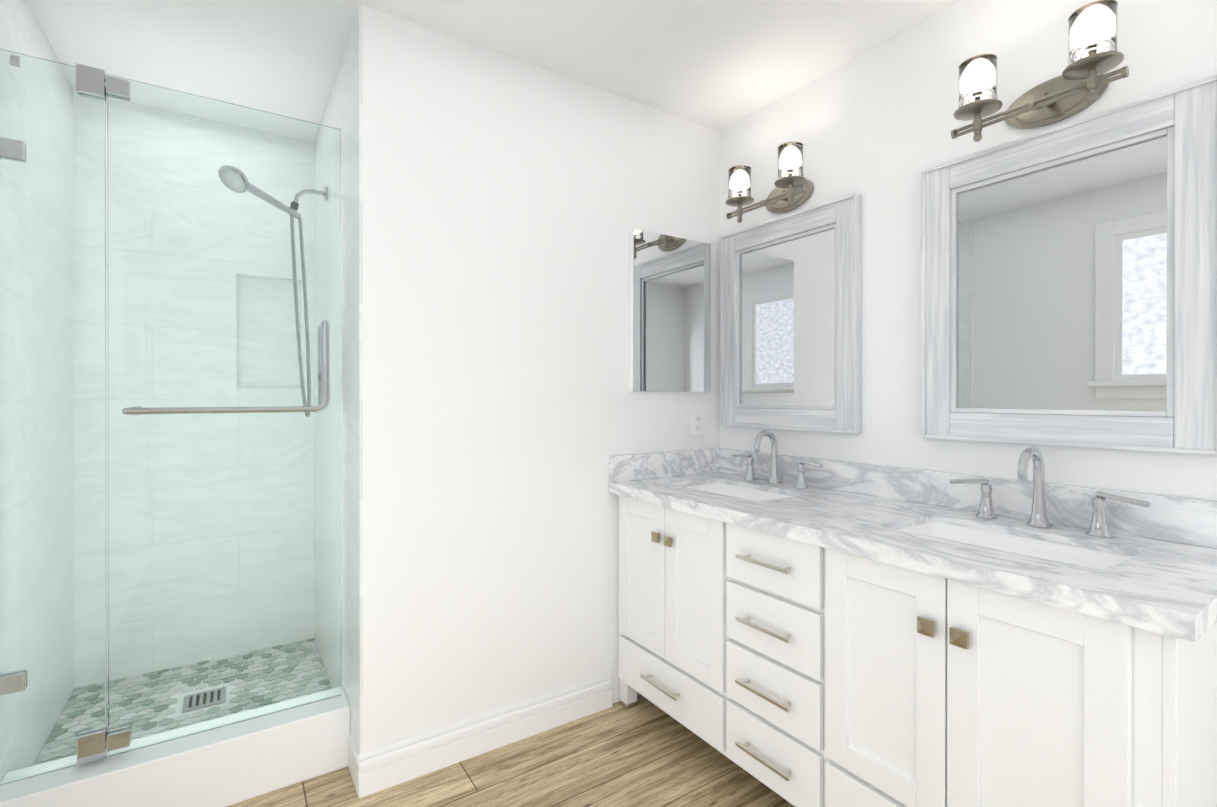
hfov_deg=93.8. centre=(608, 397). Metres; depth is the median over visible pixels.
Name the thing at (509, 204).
wall
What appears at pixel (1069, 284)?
mirror
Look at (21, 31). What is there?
shower wall tile
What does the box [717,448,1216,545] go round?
backsplash
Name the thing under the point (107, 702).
shower floor
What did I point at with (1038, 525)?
faucet
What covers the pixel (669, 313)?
medicine cabinet mirror
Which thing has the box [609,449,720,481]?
backsplash
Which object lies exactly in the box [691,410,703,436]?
electrical outlet plate
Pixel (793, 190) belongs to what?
sconce
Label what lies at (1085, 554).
sink
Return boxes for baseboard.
[348,733,357,794]
[358,674,611,797]
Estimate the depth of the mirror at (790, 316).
2.23 m
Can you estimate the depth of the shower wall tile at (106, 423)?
2.30 m
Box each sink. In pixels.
[687,483,793,501]
[898,521,1131,569]
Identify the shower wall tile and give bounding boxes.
[0,0,58,61]
[106,102,107,680]
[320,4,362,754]
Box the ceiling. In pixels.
[28,0,960,131]
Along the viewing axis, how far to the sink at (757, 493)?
2.25 m
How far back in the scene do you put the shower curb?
1.70 m
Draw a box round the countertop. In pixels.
[609,470,1216,617]
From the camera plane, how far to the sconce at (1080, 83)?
1.49 m
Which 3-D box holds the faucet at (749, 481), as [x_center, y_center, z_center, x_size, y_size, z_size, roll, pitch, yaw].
[0.615,0.230,2.205,0.137,0.211,0.438,0,0,-34]
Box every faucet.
[732,430,822,488]
[950,447,1150,537]
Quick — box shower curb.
[0,687,349,806]
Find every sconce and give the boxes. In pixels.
[725,141,813,222]
[951,0,1128,141]
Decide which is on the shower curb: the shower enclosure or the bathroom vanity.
the shower enclosure
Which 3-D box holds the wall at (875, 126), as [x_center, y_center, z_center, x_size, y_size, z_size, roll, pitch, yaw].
[1.386,0.008,1.384,0.120,2.440,3.000,0,0,-34]
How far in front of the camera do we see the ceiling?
1.93 m
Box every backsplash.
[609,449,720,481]
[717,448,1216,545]
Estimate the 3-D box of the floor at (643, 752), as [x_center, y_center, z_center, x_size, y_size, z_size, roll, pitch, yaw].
[-0.024,1.278,1.161,2.720,0.100,4.420,0,0,-34]
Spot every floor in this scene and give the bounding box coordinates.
[107,681,107,724]
[226,694,794,806]
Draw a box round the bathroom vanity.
[609,486,1216,806]
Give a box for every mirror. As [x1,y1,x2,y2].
[629,228,710,391]
[720,192,861,433]
[921,74,1216,454]
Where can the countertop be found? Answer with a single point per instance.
(1151, 573)
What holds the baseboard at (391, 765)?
attached to the wall at (509, 204)
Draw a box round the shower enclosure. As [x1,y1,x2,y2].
[0,49,341,785]
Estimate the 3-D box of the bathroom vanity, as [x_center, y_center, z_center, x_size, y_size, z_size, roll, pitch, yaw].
[0.705,0.792,1.741,0.618,0.870,1.652,0,0,-34]
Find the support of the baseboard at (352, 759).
attached to the wall at (509, 204)
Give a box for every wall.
[363,6,719,752]
[720,0,1216,500]

